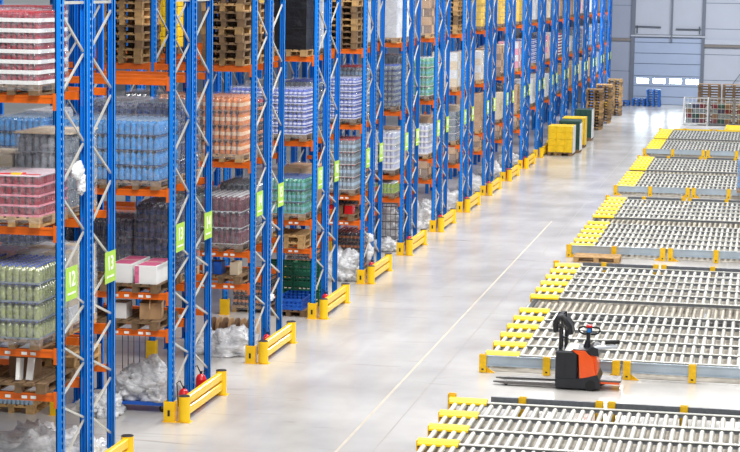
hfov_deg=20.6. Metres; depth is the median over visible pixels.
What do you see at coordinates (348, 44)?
wooden pallet
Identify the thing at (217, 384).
barrier
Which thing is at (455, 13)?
wooden pallet
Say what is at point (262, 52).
wooden pallet
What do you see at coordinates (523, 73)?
rack
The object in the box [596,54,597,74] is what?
load
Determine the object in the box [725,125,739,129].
plate
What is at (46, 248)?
load
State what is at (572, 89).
rack
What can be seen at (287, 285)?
plastic crate
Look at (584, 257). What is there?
wooden pallet
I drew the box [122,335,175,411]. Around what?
cart
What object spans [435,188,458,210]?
heap
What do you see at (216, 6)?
wooden pallet
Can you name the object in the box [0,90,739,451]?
floor
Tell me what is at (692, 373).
conveyor
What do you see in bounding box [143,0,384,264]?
rack
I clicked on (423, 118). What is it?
load
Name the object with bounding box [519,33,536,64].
load
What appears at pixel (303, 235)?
wooden pallet
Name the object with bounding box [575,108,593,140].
load
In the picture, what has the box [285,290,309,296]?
plastic crate
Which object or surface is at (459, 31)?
wooden pallet
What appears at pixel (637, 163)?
lane
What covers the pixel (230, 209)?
load
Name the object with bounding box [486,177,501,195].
barrier
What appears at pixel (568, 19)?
rack
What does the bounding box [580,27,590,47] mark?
load
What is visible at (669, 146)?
lane
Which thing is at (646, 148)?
lane
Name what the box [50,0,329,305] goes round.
rack
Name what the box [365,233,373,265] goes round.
scrap
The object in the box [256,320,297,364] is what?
barrier
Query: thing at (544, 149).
barrier
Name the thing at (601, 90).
wooden pallet
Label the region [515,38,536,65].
load
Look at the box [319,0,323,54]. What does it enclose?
load
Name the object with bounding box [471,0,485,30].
load
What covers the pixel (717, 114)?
stacked boxes
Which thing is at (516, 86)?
load
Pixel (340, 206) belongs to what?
box
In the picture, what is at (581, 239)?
lane
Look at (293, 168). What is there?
load
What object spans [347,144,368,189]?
load
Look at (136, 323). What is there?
wooden pallet
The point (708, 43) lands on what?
trim
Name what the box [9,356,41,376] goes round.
cardboard box
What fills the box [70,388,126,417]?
heap
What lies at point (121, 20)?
wooden pallet
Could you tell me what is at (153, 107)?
load
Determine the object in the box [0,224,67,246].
load
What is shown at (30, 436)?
heap
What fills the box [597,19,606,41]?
load
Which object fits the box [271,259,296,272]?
plastic crate
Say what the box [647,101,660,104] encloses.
pallet
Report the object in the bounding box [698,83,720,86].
wooden pallet
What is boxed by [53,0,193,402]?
rack
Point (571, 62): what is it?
load
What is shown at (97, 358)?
wooden pallet
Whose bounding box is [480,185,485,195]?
guard
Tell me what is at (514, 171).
barrier
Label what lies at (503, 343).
lane
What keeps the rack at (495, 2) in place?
on the floor
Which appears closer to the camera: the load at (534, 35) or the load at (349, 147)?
the load at (349, 147)
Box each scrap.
[71,160,85,194]
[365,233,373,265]
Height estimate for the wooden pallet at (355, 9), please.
0.144 m
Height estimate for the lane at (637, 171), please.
0.195 m
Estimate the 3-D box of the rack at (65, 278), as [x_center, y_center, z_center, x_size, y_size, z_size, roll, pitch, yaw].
[-5.075,-0.762,28.395,2.100,9.000,1.120,2,7,11]
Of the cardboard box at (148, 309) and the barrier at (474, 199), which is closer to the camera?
the cardboard box at (148, 309)
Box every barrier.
[104,434,133,451]
[175,369,228,422]
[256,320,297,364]
[317,283,350,319]
[365,253,393,283]
[404,229,427,255]
[437,208,455,231]
[464,191,481,212]
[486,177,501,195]
[507,164,519,180]
[523,153,535,168]
[538,143,547,157]
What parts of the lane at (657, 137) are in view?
rail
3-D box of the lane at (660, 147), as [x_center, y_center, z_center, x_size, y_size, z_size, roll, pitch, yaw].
[15.240,-3.229,88.201,6.499,0.307,1.050,2,7,11]
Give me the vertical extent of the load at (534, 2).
1.364 m
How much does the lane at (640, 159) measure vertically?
0.307 m
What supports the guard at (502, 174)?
on the floor
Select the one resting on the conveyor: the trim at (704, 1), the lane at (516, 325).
the lane at (516, 325)
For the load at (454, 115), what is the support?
on the rack at (464, 36)
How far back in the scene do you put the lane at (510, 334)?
40.42 m
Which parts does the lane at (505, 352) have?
rail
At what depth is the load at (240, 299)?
44.46 m
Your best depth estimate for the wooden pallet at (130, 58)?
38.40 m
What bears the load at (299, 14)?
on the rack at (320, 173)
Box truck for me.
[493,311,622,390]
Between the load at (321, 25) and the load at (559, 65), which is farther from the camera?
the load at (559, 65)
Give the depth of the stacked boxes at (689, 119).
106.76 m
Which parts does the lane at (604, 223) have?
rail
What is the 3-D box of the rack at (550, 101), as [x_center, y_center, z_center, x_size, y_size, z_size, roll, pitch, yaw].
[6.200,-8.077,90.932,4.050,9.000,1.120,2,7,11]
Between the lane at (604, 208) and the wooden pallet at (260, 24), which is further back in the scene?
the lane at (604, 208)
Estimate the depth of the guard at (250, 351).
38.52 m
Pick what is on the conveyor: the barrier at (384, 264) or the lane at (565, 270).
the lane at (565, 270)
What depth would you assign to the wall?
124.24 m
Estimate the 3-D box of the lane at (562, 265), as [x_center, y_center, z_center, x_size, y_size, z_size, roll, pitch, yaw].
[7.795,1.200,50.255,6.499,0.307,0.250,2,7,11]
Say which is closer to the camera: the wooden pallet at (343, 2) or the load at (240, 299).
the load at (240, 299)
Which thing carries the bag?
on the wire cage at (391, 206)
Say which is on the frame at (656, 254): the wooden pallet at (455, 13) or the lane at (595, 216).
the lane at (595, 216)
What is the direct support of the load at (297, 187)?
on the rack at (320, 173)
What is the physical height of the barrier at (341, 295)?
0.437 m
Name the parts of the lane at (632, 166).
rail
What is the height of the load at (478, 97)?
1.364 m
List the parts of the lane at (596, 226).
rail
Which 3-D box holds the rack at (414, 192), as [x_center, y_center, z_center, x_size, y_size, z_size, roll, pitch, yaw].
[-0.702,-3.970,55.749,4.050,9.000,1.120,2,7,11]
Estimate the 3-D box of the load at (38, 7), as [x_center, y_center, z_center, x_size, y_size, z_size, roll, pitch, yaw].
[-5.562,-3.087,33.675,0.830,1.144,1.230,2,7,11]
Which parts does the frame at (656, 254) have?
post, post, post, post, post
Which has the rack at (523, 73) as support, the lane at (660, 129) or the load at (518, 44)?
the load at (518, 44)
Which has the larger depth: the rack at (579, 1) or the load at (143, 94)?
the rack at (579, 1)
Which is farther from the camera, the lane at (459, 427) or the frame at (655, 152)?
the frame at (655, 152)
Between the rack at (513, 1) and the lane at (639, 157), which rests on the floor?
the rack at (513, 1)
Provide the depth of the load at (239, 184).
39.65 m
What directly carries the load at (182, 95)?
on the rack at (261, 209)
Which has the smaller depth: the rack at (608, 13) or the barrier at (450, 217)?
the barrier at (450, 217)
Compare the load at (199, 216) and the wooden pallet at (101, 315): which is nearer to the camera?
the wooden pallet at (101, 315)
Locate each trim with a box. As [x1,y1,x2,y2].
[96,27,630,40]
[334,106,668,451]
[629,0,635,103]
[631,0,704,41]
[700,0,705,101]
[705,40,739,47]
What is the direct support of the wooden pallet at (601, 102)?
on the wooden pallet at (600, 105)
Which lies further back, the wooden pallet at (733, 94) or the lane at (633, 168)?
the wooden pallet at (733, 94)
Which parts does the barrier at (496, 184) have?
post, rail, rail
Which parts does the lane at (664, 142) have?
rail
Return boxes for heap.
[0,419,107,451]
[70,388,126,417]
[115,354,180,402]
[195,324,258,357]
[328,246,358,281]
[374,236,396,251]
[411,198,436,228]
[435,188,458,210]
[456,174,485,192]
[475,160,501,178]
[496,151,518,166]
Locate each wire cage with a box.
[374,202,405,244]
[682,97,708,125]
[708,97,734,125]
[734,98,739,124]
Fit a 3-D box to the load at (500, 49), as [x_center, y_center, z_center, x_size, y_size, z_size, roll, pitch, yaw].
[4.479,-6.067,75.092,0.829,1.124,1.228,2,7,11]
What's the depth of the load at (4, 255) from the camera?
28.98 m
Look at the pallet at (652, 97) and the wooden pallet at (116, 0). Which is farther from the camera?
the pallet at (652, 97)
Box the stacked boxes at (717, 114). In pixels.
[711,104,730,123]
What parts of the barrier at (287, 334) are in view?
post, rail, rail, post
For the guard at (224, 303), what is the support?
on the floor
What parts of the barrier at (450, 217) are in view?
post, rail, rail, post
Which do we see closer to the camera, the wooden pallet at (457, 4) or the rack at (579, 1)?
the wooden pallet at (457, 4)
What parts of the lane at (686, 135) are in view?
rail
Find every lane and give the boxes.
[416,430,739,451]
[416,444,544,451]
[427,416,739,451]
[438,403,739,435]
[448,396,739,421]
[485,345,739,367]
[493,336,739,362]
[500,328,739,352]
[507,319,739,343]
[513,312,739,334]
[519,307,739,325]
[530,291,739,312]
[534,302,739,327]
[535,284,739,305]
[540,278,739,300]
[545,272,739,289]
[550,266,739,287]
[554,262,739,281]
[570,241,739,255]
[574,236,739,248]
[577,232,739,247]
[581,228,739,243]
[584,224,739,238]
[587,221,739,234]
[593,213,739,225]
[596,209,739,220]
[598,206,739,218]
[601,202,739,214]
[601,219,739,231]
[604,199,739,211]
[606,197,739,207]
[616,184,735,194]
[618,181,736,188]
[620,178,736,185]
[622,176,737,184]
[625,173,737,181]
[626,171,737,177]
[629,167,737,175]
[631,165,737,171]
[633,162,737,168]
[635,160,737,167]
[636,158,737,164]
[637,171,735,180]
[638,156,737,162]
[646,146,739,150]
[646,148,738,155]
[648,144,739,149]
[649,142,739,147]
[650,141,739,145]
[652,139,738,143]
[654,136,739,142]
[655,135,739,139]
[656,133,739,140]
[658,132,739,136]
[659,130,739,134]
[660,129,739,132]
[667,139,738,142]
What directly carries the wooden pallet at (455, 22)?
on the wooden pallet at (455, 27)
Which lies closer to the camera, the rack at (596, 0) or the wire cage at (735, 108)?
the wire cage at (735, 108)
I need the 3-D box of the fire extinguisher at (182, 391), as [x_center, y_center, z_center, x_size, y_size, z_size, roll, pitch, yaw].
[-3.127,2.853,33.922,0.230,0.567,0.167,2,7,11]
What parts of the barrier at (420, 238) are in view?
post, rail, rail, post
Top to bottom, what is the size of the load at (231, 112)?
1.252 m
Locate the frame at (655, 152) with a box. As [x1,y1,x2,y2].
[643,128,739,158]
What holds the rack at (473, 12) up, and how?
on the floor
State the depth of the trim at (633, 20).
124.70 m
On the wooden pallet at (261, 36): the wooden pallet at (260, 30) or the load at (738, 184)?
the wooden pallet at (260, 30)
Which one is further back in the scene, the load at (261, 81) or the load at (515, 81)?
the load at (515, 81)
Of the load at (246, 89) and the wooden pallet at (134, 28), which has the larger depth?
the load at (246, 89)
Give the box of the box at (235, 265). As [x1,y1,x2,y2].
[230,260,241,274]
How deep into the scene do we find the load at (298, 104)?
43.38 m
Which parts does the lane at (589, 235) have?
rail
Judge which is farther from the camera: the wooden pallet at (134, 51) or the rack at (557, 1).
the rack at (557, 1)
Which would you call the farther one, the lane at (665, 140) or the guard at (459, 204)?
the lane at (665, 140)
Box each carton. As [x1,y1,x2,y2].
[115,256,149,282]
[135,258,167,284]
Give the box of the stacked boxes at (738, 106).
[737,105,739,123]
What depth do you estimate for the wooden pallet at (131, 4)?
38.27 m
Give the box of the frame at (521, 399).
[424,392,739,451]
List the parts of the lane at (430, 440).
rail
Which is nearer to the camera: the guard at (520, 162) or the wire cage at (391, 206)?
the wire cage at (391, 206)
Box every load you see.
[0,5,67,72]
[0,8,36,75]
[0,10,67,95]
[0,112,65,148]
[0,148,19,168]
[0,167,68,227]
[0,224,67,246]
[0,245,28,256]
[0,253,7,259]
[0,254,68,350]
[14,126,97,217]
[18,241,96,335]
[25,106,72,116]
[64,114,126,187]
[65,227,72,242]
[94,97,148,116]
[94,211,137,272]
[115,115,179,189]
[124,90,164,99]
[135,196,198,282]
[137,98,199,182]
[159,92,205,160]
[160,0,182,53]
[177,186,219,204]
[196,204,203,250]
[200,189,256,251]
[201,93,257,162]
[220,177,271,243]
[231,85,276,98]
[232,273,276,312]
[245,165,277,178]
[246,79,291,86]
[257,99,272,156]
[271,173,311,220]
[272,86,312,141]
[273,0,313,56]
[284,163,321,213]
[285,78,322,136]
[285,232,320,278]
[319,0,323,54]
[329,136,360,195]
[330,76,361,124]
[338,189,367,214]
[338,226,367,273]
[340,64,369,121]
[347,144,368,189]
[366,129,400,175]
[368,0,370,47]
[375,179,399,198]
[376,63,401,111]
[376,126,406,170]
[377,0,402,42]
[377,54,407,108]
[379,0,408,41]
[405,123,432,158]
[405,158,431,179]
[413,56,433,100]
[413,114,438,154]
[415,0,434,37]
[420,62,439,97]
[431,110,459,145]
[432,51,461,91]
[437,104,464,140]
[439,0,440,36]
[443,147,458,164]
[452,0,466,32]
[457,92,483,133]
[458,50,484,83]
[465,48,488,81]
[469,133,482,151]
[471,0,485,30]
[479,46,503,76]
[480,91,502,123]
[483,84,506,110]
[484,44,507,67]
[486,125,502,139]
[493,0,504,27]
[498,41,521,71]
[501,80,523,101]
[506,84,520,114]
[512,0,521,24]
[513,116,519,129]
[514,78,535,106]
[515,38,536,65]
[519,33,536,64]
[530,73,548,99]
[531,35,549,61]
[532,0,537,22]
[545,67,561,88]
[546,0,550,20]
[547,124,575,155]
[557,64,571,88]
[557,74,560,93]
[558,30,572,52]
[558,33,561,57]
[559,0,562,18]
[559,119,582,152]
[562,116,586,147]
[569,35,571,53]
[569,60,580,83]
[570,0,572,16]
[570,28,581,50]
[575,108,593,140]
[579,53,590,74]
[579,57,589,78]
[580,0,582,15]
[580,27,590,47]
[589,24,598,44]
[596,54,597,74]
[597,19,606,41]
[737,157,739,192]
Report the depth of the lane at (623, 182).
71.92 m
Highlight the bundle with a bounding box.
[211,317,258,333]
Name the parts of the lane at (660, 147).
rail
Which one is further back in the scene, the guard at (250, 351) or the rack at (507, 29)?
the rack at (507, 29)
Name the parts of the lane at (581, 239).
rail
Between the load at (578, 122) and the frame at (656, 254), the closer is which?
the frame at (656, 254)
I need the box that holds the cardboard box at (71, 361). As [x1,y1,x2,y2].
[42,343,100,367]
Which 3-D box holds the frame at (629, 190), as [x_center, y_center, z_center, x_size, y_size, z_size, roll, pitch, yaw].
[12.927,-1.857,76.284,6.652,0.345,13.068,2,7,11]
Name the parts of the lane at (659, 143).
rail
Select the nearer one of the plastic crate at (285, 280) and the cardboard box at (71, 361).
the cardboard box at (71, 361)
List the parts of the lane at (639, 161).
rail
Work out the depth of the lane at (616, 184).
71.17 m
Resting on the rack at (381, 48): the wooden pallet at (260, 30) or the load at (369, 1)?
the load at (369, 1)
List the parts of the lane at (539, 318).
rail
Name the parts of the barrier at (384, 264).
post, rail, rail, post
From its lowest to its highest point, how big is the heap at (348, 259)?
0.824 m
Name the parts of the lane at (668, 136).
rail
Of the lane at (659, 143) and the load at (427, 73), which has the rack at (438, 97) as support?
the load at (427, 73)
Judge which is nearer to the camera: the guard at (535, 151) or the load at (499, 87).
the load at (499, 87)
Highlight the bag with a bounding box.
[382,207,398,239]
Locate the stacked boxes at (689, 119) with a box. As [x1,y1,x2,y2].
[686,103,705,122]
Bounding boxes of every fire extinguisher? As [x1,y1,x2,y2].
[176,380,188,406]
[195,365,205,387]
[263,328,269,339]
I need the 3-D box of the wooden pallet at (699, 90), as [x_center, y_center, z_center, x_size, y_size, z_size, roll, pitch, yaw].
[18.252,-7.270,109.647,1.200,0.144,0.800,2,7,10]
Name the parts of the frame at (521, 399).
post, post, post, post, post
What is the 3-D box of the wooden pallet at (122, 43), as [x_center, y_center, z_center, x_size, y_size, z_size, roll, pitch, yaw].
[-4.545,-3.483,38.887,0.800,0.144,1.200,2,7,11]
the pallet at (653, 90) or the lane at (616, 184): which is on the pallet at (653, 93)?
the pallet at (653, 90)
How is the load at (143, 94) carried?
on the rack at (278, 270)
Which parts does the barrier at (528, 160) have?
post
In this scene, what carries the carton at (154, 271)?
on the wooden pallet at (136, 288)
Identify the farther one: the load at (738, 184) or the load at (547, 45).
the load at (547, 45)
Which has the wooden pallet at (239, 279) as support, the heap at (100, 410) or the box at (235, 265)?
the box at (235, 265)
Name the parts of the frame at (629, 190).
post, post, post, post, post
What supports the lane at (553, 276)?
on the conveyor
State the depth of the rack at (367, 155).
49.09 m
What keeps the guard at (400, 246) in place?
on the floor
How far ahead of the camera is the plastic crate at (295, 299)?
44.01 m
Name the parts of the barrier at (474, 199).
post, rail, rail, post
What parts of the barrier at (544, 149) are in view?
post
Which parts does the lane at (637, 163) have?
rail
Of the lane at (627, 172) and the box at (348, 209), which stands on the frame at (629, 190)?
the lane at (627, 172)
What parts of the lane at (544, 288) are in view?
rail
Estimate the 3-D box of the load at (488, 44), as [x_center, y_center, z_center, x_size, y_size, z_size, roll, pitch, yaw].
[4.714,-6.228,76.299,0.832,1.164,1.231,2,7,11]
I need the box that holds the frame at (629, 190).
[613,155,739,198]
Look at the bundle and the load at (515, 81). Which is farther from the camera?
the load at (515, 81)
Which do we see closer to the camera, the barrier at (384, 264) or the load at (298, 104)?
the load at (298, 104)
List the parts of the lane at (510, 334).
rail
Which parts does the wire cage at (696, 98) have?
panel, panel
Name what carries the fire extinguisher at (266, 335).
on the floor
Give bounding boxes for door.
[633,25,701,104]
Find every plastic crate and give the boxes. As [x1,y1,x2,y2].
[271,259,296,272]
[275,296,306,310]
[282,283,292,293]
[282,293,309,306]
[283,273,292,283]
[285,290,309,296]
[293,260,320,273]
[293,273,320,284]
[293,284,319,295]
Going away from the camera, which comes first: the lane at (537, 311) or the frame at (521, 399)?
the frame at (521, 399)
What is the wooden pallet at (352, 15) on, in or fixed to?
on the wooden pallet at (359, 21)
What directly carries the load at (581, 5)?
on the rack at (584, 16)
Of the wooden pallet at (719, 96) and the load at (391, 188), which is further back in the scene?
the wooden pallet at (719, 96)
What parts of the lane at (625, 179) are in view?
rail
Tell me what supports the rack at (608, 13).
on the floor
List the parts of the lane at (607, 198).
rail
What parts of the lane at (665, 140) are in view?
rail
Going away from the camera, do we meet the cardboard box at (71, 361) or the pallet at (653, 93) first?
the cardboard box at (71, 361)
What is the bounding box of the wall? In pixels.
[96,0,739,104]
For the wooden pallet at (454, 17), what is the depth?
63.91 m
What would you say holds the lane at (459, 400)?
on the frame at (521, 399)
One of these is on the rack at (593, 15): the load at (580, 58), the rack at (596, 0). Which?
the load at (580, 58)
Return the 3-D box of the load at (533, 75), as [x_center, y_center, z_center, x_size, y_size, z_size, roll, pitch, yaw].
[7.511,-6.229,90.879,0.830,1.164,1.229,2,7,11]
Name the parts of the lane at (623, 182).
rail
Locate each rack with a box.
[0,0,88,451]
[0,0,115,451]
[0,0,270,348]
[0,0,285,337]
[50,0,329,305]
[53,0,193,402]
[68,0,212,389]
[96,0,340,294]
[125,0,375,277]
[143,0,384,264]
[257,0,413,249]
[273,0,420,235]
[299,0,444,227]
[318,0,450,214]
[342,0,470,209]
[349,0,475,202]
[385,0,497,186]
[398,0,511,178]
[422,0,528,164]
[425,0,492,192]
[431,0,531,163]
[444,0,542,155]
[450,0,546,153]
[456,0,515,175]
[465,0,555,145]
[471,0,558,123]
[482,0,567,137]
[496,0,577,129]
[499,0,580,108]
[519,0,595,115]
[526,0,569,122]
[531,0,603,102]
[543,0,587,122]
[547,0,589,121]
[558,0,597,113]
[568,0,605,108]
[604,0,610,94]
[605,0,612,77]
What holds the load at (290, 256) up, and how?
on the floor
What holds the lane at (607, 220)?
on the frame at (656, 254)
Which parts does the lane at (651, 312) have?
rail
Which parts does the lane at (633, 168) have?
rail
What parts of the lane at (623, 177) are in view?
rail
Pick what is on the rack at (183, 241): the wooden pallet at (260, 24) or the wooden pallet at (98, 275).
the wooden pallet at (98, 275)
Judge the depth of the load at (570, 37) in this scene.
100.72 m
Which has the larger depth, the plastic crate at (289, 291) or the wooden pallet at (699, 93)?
the wooden pallet at (699, 93)
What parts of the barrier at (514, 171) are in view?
post, post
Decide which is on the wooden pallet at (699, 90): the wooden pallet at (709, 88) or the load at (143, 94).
the wooden pallet at (709, 88)
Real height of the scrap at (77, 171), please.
0.516 m
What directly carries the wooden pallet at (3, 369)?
on the rack at (65, 278)
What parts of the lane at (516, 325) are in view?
rail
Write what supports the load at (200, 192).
on the rack at (278, 270)
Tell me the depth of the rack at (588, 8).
107.78 m
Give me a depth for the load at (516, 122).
80.02 m
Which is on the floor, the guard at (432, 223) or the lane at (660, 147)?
the guard at (432, 223)
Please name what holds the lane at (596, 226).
on the frame at (656, 254)
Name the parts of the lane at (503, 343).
rail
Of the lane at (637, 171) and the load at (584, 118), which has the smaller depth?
the lane at (637, 171)
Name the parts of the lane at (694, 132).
rail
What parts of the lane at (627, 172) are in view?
rail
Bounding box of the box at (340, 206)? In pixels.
[338,204,344,213]
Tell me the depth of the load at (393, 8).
53.50 m
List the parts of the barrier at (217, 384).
post, rail, rail, post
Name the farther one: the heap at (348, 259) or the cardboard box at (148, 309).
the heap at (348, 259)
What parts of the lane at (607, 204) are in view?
rail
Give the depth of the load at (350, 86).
48.56 m
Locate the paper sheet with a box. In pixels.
[565,343,578,350]
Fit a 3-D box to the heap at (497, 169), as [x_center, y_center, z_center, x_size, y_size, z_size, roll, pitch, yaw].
[4.501,-2.117,75.975,1.015,0.664,0.974,-2,7,-20]
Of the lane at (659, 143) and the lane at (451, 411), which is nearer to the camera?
the lane at (451, 411)
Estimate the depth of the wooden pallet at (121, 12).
38.30 m
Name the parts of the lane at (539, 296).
rail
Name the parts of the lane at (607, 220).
rail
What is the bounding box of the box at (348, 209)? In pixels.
[344,204,354,213]
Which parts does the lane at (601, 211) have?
rail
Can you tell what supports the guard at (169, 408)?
on the floor
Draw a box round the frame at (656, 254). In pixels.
[566,195,739,262]
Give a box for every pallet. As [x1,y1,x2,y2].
[0,365,8,375]
[0,367,74,394]
[0,390,52,414]
[42,353,100,376]
[95,271,106,291]
[95,307,106,322]
[104,1,160,9]
[104,9,159,16]
[104,16,159,24]
[104,24,160,32]
[104,31,159,40]
[104,39,160,47]
[104,47,160,55]
[104,53,160,63]
[115,275,178,293]
[115,309,178,330]
[116,0,161,1]
[200,267,256,284]
[201,3,258,11]
[201,26,258,34]
[201,33,258,42]
[201,48,257,57]
[201,56,257,65]
[202,0,259,3]
[202,10,259,18]
[202,41,258,50]
[203,18,258,26]
[226,32,273,40]
[226,54,273,63]
[227,10,273,17]
[233,26,273,33]
[258,2,273,10]
[258,47,273,55]
[259,18,273,25]
[270,302,316,316]
[271,237,310,248]
[272,228,310,241]
[329,210,359,220]
[331,24,362,30]
[331,30,362,36]
[331,36,362,42]
[331,42,362,48]
[332,0,362,5]
[332,6,362,12]
[332,12,362,18]
[332,18,362,24]
[445,24,461,29]
[445,29,461,33]
[446,1,462,6]
[446,6,462,10]
[446,11,461,15]
[446,15,461,19]
[446,20,461,24]
[573,253,621,263]
[586,88,603,92]
[586,91,604,94]
[586,94,603,97]
[586,97,603,100]
[586,102,603,106]
[586,105,603,109]
[587,100,604,103]
[594,108,603,112]
[596,84,612,87]
[596,86,612,89]
[607,78,622,81]
[607,81,622,84]
[632,98,645,100]
[646,89,660,91]
[646,98,660,101]
[646,103,660,106]
[647,91,660,94]
[647,96,660,99]
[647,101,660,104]
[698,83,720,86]
[698,87,720,89]
[698,89,720,92]
[698,92,720,94]
[698,95,720,97]
[722,90,739,92]
[722,93,739,95]
[723,84,739,87]
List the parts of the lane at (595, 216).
rail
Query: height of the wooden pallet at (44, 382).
0.144 m
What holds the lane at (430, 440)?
on the frame at (521, 399)
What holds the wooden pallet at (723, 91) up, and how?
on the wooden pallet at (733, 94)
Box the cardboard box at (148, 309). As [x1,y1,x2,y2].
[139,299,163,319]
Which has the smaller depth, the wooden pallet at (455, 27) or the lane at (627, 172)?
the wooden pallet at (455, 27)
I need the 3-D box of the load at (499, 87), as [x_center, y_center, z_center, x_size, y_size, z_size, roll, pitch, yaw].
[4.691,-4.650,76.489,0.830,1.364,1.233,2,7,11]
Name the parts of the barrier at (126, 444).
rail, post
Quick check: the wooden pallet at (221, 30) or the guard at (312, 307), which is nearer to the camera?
the wooden pallet at (221, 30)
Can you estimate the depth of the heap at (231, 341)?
39.23 m
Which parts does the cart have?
wire frame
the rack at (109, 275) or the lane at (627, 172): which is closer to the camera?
the rack at (109, 275)
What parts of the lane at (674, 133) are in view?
rail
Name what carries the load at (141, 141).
on the rack at (183, 241)
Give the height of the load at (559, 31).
1.164 m
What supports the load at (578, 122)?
on the floor
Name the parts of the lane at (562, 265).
rail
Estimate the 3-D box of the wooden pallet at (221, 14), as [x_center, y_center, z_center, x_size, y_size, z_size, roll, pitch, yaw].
[-2.612,-3.983,38.456,0.800,0.144,1.200,2,7,11]
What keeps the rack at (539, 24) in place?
on the floor
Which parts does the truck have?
mast post, load backrest, mast frame, motor, arm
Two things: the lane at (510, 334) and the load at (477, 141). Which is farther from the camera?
the load at (477, 141)
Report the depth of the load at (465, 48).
71.09 m
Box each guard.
[48,402,55,415]
[146,339,157,357]
[162,399,176,422]
[218,298,229,314]
[244,344,256,363]
[307,302,317,318]
[329,241,332,250]
[356,269,365,283]
[396,242,403,255]
[429,220,435,231]
[457,201,462,212]
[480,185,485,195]
[500,172,505,180]
[518,160,522,168]
[533,149,537,157]
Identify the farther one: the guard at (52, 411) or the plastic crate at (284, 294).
the plastic crate at (284, 294)
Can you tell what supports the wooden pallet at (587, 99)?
on the wooden pallet at (601, 102)
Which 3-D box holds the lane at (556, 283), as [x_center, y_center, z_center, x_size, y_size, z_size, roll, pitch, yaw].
[7.267,1.511,47.593,6.514,0.307,1.134,2,7,11]
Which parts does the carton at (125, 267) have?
printed panel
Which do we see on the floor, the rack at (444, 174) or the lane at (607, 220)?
the rack at (444, 174)
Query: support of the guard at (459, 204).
on the floor
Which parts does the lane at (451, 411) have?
rail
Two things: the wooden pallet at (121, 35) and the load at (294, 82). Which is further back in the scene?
the load at (294, 82)
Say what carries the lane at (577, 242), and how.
on the frame at (656, 254)
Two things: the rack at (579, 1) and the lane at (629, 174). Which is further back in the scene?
the rack at (579, 1)
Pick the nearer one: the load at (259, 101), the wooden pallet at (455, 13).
the load at (259, 101)
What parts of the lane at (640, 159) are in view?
rail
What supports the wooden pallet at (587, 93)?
on the wooden pallet at (587, 96)
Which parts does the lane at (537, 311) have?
rail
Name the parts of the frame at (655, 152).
post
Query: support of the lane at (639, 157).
on the frame at (629, 190)
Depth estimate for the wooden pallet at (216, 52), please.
38.01 m
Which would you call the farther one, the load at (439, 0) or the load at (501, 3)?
the load at (501, 3)
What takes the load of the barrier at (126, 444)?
on the floor
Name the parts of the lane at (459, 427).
rail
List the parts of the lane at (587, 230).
rail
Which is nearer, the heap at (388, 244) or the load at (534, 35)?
the heap at (388, 244)
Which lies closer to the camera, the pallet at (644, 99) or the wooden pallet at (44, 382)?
the wooden pallet at (44, 382)
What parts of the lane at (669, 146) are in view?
rail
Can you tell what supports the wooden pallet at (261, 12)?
on the wooden pallet at (260, 24)
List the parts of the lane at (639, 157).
rail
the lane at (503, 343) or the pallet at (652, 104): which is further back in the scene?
the pallet at (652, 104)
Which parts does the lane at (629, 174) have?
rail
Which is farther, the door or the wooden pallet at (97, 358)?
the door
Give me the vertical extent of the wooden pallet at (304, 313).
0.144 m
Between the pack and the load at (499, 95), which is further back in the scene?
the load at (499, 95)
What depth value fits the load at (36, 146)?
29.00 m
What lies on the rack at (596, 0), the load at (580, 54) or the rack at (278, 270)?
the load at (580, 54)
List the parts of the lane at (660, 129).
rail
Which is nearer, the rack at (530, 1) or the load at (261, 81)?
the load at (261, 81)
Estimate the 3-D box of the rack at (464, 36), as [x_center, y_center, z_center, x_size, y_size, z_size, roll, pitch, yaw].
[1.103,-5.045,64.951,4.050,9.000,1.120,2,7,11]
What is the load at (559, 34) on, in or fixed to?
on the rack at (565, 3)
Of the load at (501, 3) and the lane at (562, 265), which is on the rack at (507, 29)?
the load at (501, 3)
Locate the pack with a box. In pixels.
[15,357,34,379]
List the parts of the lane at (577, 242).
rail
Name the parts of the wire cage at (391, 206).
panel, panel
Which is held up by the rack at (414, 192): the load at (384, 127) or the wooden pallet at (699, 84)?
the load at (384, 127)
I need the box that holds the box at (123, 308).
[115,299,131,318]
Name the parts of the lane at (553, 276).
rail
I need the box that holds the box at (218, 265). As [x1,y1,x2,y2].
[213,259,224,273]
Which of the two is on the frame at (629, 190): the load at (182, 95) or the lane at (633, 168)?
the lane at (633, 168)
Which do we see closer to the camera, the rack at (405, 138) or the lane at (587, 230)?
the rack at (405, 138)
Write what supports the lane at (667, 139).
on the frame at (655, 152)
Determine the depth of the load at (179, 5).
43.67 m
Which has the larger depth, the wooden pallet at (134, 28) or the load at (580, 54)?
the load at (580, 54)
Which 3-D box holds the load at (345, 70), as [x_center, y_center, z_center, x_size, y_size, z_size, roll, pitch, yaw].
[-0.380,-3.295,50.308,0.830,1.364,1.233,2,7,11]
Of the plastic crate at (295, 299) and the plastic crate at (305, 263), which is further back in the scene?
the plastic crate at (305, 263)
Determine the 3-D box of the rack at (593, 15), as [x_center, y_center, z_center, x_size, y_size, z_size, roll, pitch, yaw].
[10.278,-10.502,111.716,4.050,9.000,1.120,2,7,11]
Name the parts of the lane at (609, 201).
rail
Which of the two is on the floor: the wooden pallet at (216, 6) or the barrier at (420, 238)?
the barrier at (420, 238)
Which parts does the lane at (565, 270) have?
rail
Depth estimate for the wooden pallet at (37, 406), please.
33.85 m
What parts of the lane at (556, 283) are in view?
rail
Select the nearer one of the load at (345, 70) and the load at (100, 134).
the load at (100, 134)
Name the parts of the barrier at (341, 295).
post, rail, rail, post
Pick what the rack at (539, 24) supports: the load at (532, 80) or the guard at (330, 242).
the load at (532, 80)
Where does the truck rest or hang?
on the floor
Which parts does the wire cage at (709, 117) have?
panel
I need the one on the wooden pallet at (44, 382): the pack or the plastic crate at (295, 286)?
the pack
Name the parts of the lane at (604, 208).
rail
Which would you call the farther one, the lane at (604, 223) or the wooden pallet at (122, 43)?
the lane at (604, 223)
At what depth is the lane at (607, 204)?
64.64 m

